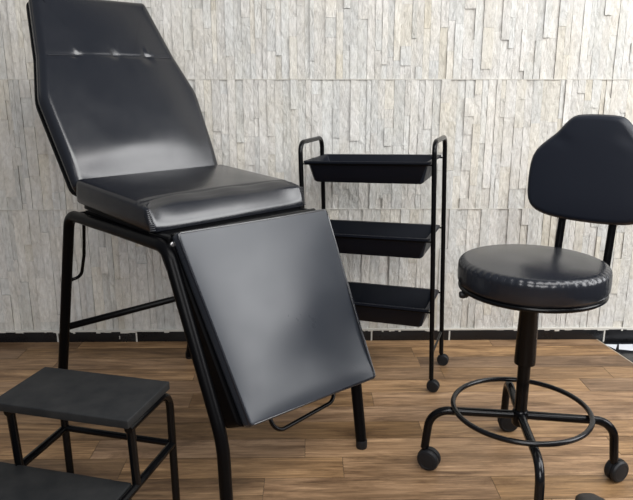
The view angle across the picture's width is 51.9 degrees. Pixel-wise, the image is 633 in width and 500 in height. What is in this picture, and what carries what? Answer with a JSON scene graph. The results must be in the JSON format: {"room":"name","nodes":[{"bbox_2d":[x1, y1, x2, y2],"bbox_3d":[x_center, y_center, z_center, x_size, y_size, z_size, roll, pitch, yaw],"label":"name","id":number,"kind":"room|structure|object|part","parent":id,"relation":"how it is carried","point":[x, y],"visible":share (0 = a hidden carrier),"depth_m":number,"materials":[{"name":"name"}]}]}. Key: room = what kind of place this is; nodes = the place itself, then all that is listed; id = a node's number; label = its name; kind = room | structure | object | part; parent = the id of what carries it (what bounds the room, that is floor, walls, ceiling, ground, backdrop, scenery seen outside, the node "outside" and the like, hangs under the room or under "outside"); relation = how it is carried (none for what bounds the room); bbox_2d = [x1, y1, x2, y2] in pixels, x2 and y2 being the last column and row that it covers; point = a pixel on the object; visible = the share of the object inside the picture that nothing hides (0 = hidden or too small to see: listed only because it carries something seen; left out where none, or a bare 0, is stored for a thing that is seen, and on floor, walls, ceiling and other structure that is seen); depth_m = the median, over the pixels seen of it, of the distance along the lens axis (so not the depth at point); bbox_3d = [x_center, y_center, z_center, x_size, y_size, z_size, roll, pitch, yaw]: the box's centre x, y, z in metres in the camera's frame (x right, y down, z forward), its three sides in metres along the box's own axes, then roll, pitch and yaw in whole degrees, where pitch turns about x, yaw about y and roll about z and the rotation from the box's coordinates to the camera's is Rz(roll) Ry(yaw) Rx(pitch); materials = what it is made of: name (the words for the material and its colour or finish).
{"room":"beauty treatment room","nodes":[
{"label":"beauty treatment room","id":0,"kind":"room"},
{"bbox_2d":[0,0,632,330],"bbox_3d":[-0.128,-0.883,2.456,6.217,2.620,0.110,0,15,-1],"label":"wall","id":1,"kind":"structure","parent":0,"point":[493,130],"depth_m":2.50,"materials":[{"name":"stone"}]},
{"bbox_2d":[0,327,632,341],"bbox_3d":[-0.096,0.363,2.725,6.533,0.056,0.013,0,15,-1],"label":"baseboard","id":2,"kind":"structure","parent":1,"relation":"attached to","point":[611,335],"depth_m":2.72,"materials":[{"name":"black tile"}]},
{"bbox_2d":[0,79,632,210],"bbox_3d":[-0.136,-0.891,2.404,6.200,1.508,0.008,0,15,-1],"label":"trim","id":3,"kind":"structure","parent":1,"relation":"attached to","point":[0,79],"depth_m":2.47,"materials":[{"name":"grey stone"}]},
{"bbox_2d":[0,339,632,499],"bbox_3d":[-0.109,0.882,0.901,6.200,0.060,3.806,0,15,-1],"label":"floor","id":4,"kind":"structure","parent":0,"point":[318,457],"depth_m":2.00,"materials":[{"name":"brown wood"}]},
{"bbox_2d":[0,367,179,499],"bbox_3d":[-0.571,0.521,1.435,0.376,0.372,0.431,4,15,14],"label":"step stool","id":5,"kind":"object","parent":4,"relation":"on","point":[65,395],"visible":1,"depth_m":1.44,"materials":[{"name":"black paint"}]},
{"bbox_3d":[-0.659,0.494,1.572,0.019,0.345,0.200,4,15,14],"label":"leg","id":6,"kind":"part","parent":5,"relation":"part of","materials":[{"name":"black paint"}]},
{"bbox_3d":[-0.689,0.591,1.478,0.019,0.204,0.415,4,15,14],"label":"leg","id":7,"kind":"part","parent":5,"relation":"part of","materials":[{"name":"black paint"}]},
{"bbox_3d":[-0.401,0.610,1.408,0.019,0.204,0.415,4,15,14],"label":"leg","id":8,"kind":"part","parent":5,"relation":"part of","materials":[{"name":"black paint"}]},
{"bbox_3d":[-0.372,0.512,1.501,0.019,0.345,0.200,4,15,14],"label":"leg","id":9,"kind":"part","parent":5,"relation":"part of","materials":[{"name":"black paint"}]},
{"bbox_2d":[26,0,375,499],"bbox_3d":[-0.389,-0.094,1.936,0.545,1.312,1.094,-14,20,-42],"label":"chair","id":10,"kind":"object","parent":4,"relation":"on","point":[272,328],"visible":1,"depth_m":1.79,"materials":[{"name":"black leather"}]},
{"bbox_3d":[-0.748,0.203,2.027,0.032,0.677,0.400,-14,20,-42],"label":"leg","id":11,"kind":"part","parent":10,"relation":"part of","materials":[{"name":"black metal"}]},
{"bbox_3d":[-0.722,-0.005,2.000,0.142,0.237,0.045,8,17,29],"label":"recline lever","id":12,"kind":"part","parent":10,"relation":"part of","materials":[{"name":"black paint"}]},
{"bbox_3d":[-0.560,-0.060,1.759,0.032,0.032,0.160,-14,20,-42],"label":"rail","id":13,"kind":"part","parent":10,"relation":"part of","materials":[{"name":"black metal"}]},
{"bbox_3d":[-0.629,-0.510,2.087,0.539,0.582,0.369,-14,20,-42],"label":"backrest","id":14,"kind":"part","parent":10,"relation":"part of","materials":[{"name":"black leather"}]},
{"bbox_3d":[-0.360,0.300,1.644,0.045,0.673,0.428,-14,20,-42],"label":"leg","id":15,"kind":"part","parent":10,"relation":"part of","materials":[{"name":"black metal"}]},
{"bbox_3d":[-0.379,0.119,2.352,0.032,0.676,0.368,-14,20,-42],"label":"leg","id":16,"kind":"part","parent":10,"relation":"part of","materials":[{"name":"black metal"}]},
{"bbox_3d":[-0.362,-0.166,1.893,0.521,0.091,0.419,-14,20,-42],"label":"seat","id":17,"kind":"part","parent":10,"relation":"part of","materials":[{"name":"black leather"}]},
{"bbox_3d":[-0.210,-0.062,1.758,0.464,0.036,0.052,-14,20,-42],"label":"rail","id":18,"kind":"part","parent":10,"relation":"part of","materials":[{"name":"black"}]},
{"bbox_3d":[-0.176,-0.070,1.719,0.470,0.020,0.020,-14,20,-42],"label":"hinge rod","id":19,"kind":"part","parent":10,"relation":"part of","materials":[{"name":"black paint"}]},
{"bbox_3d":[-0.044,0.389,1.731,0.245,0.118,0.064,-14,20,-42],"label":"handle","id":20,"kind":"part","parent":10,"relation":"part of","materials":[{"name":"black paint"}]},
{"bbox_3d":[-0.005,0.214,1.979,0.034,0.674,0.426,-14,20,-42],"label":"leg","id":21,"kind":"part","parent":10,"relation":"part of","materials":[{"name":"black metal"}]},
{"bbox_2d":[298,135,448,391],"bbox_3d":[0.219,0.026,2.352,0.523,0.871,0.263,5,15,18],"label":"trolley","id":22,"kind":"object","parent":4,"relation":"on","point":[389,304],"visible":0.68,"depth_m":2.27,"materials":[{"name":"black metal"}]},
{"bbox_3d":[-0.007,-0.009,2.427,0.042,0.811,0.256,5,15,18],"label":"frame","id":23,"kind":"part","parent":22,"relation":"part of","materials":[{"name":"black paint"}]},
{"bbox_3d":[0.163,-0.285,2.171,0.459,0.019,0.006,5,15,18],"label":"tray rod","id":24,"kind":"part","parent":22,"relation":"part of","materials":[{"name":"black paint"}]},
{"bbox_2d":[304,154,440,183],"bbox_3d":[0.200,-0.287,2.284,0.438,0.088,0.243,5,15,18],"label":"tray","id":25,"kind":"object","parent":22,"relation":"on","point":[348,168],"depth_m":2.21,"materials":[{"name":"black plastic"}]},
{"bbox_3d":[0.170,-0.040,2.230,0.459,0.015,0.006,5,15,18],"label":"tray rod","id":26,"kind":"part","parent":22,"relation":"part of","materials":[{"name":"black paint"}]},
{"bbox_2d":[330,219,439,258],"bbox_3d":[0.206,-0.041,2.343,0.438,0.084,0.243,5,15,18],"label":"tray","id":27,"kind":"object","parent":22,"relation":"on","point":[390,239],"depth_m":2.27,"materials":[{"name":"black plastic"}]},
{"bbox_3d":[0.177,0.199,2.287,0.459,0.011,0.006,5,15,18],"label":"tray rod","id":28,"kind":"part","parent":22,"relation":"part of","materials":[{"name":"black paint"}]},
{"bbox_2d":[348,281,438,326],"bbox_3d":[0.213,0.198,2.400,0.438,0.080,0.243,5,15,18],"label":"tray","id":29,"kind":"object","parent":22,"relation":"on","point":[389,304],"depth_m":2.44,"materials":[{"name":"black plastic"}]},
{"bbox_3d":[0.427,0.021,2.281,0.042,0.825,0.256,5,15,18],"label":"frame","id":30,"kind":"part","parent":22,"relation":"part of","materials":[{"name":"black paint"}]},
{"bbox_3d":[0.436,0.336,2.357,0.008,0.008,0.233,5,15,18],"label":"rod","id":31,"kind":"part","parent":22,"relation":"part of","materials":[{"name":"black paint"}]},
{"bbox_2d":[417,114,632,499],"bbox_3d":[0.590,0.146,1.694,0.474,0.969,0.423,-11,18,-37],"label":"stool","id":32,"kind":"object","parent":4,"relation":"on","point":[583,172],"visible":1,"depth_m":1.67,"materials":[{"name":"black leather"}]},
{"bbox_3d":[0.373,0.113,1.651,0.023,0.020,0.020,-1,15,-6],"label":"knob","id":33,"kind":"part","parent":32,"relation":"part of","materials":[{"name":"black plastic"}]},
{"bbox_3d":[0.415,0.492,1.786,0.249,0.130,0.023,2,15,7],"label":"leg","id":34,"kind":"part","parent":32,"relation":"part of","materials":[{"name":"black paint"}]},
{"bbox_3d":[0.567,0.465,1.893,0.023,0.130,0.235,2,15,7],"label":"leg","id":35,"kind":"part","parent":32,"relation":"part of","materials":[{"name":"black paint"}]},
{"bbox_3d":[0.536,0.531,1.636,0.023,0.130,0.251,1,15,5],"label":"leg","id":36,"kind":"part","parent":32,"relation":"part of","materials":[{"name":"black metal"}]},
{"bbox_3d":[0.550,0.054,1.654,0.373,0.075,0.373,12,19,40],"label":"seat","id":37,"kind":"part","parent":32,"relation":"part of","materials":[{"name":"black leather"}]},
{"bbox_3d":[0.640,-0.081,1.759,0.021,0.346,0.202,12,19,40],"label":"post","id":38,"kind":"part","parent":32,"relation":"part of","materials":[{"name":"black metal"}]},
{"bbox_3d":[0.687,0.502,1.751,0.253,0.130,0.023,2,15,7],"label":"leg","id":39,"kind":"part","parent":32,"relation":"part of","materials":[{"name":"black paint"}]},
{"bbox_3d":[0.721,-0.212,1.701,0.336,0.280,0.061,12,19,40],"label":"backrest","id":40,"kind":"part","parent":32,"relation":"part of","materials":[{"name":"black leather"}]},
{"bbox_3d":[0.741,-0.059,1.673,0.021,0.346,0.202,12,19,40],"label":"post","id":41,"kind":"part","parent":32,"relation":"part of","materials":[{"name":"black metal"}]},
{"bbox_2d":[575,493,604,499],"bbox_3d":[0.691,0.640,1.547,0.086,0.085,0.256,0,15,-1],"label":"shoe","id":42,"kind":"object","parent":4,"relation":"on","point":[583,496],"visible":1,"depth_m":1.63,"materials":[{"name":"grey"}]},
{"bbox_2d":[597,339,632,362],"bbox_3d":[1.478,0.848,0.934,0.004,0.012,3.781,-2,15,-9],"label":"trim","id":43,"kind":"structure","parent":4,"relation":"attached to","point":[597,339],"depth_m":2.60,"materials":[{"name":"silver"}]}
]}

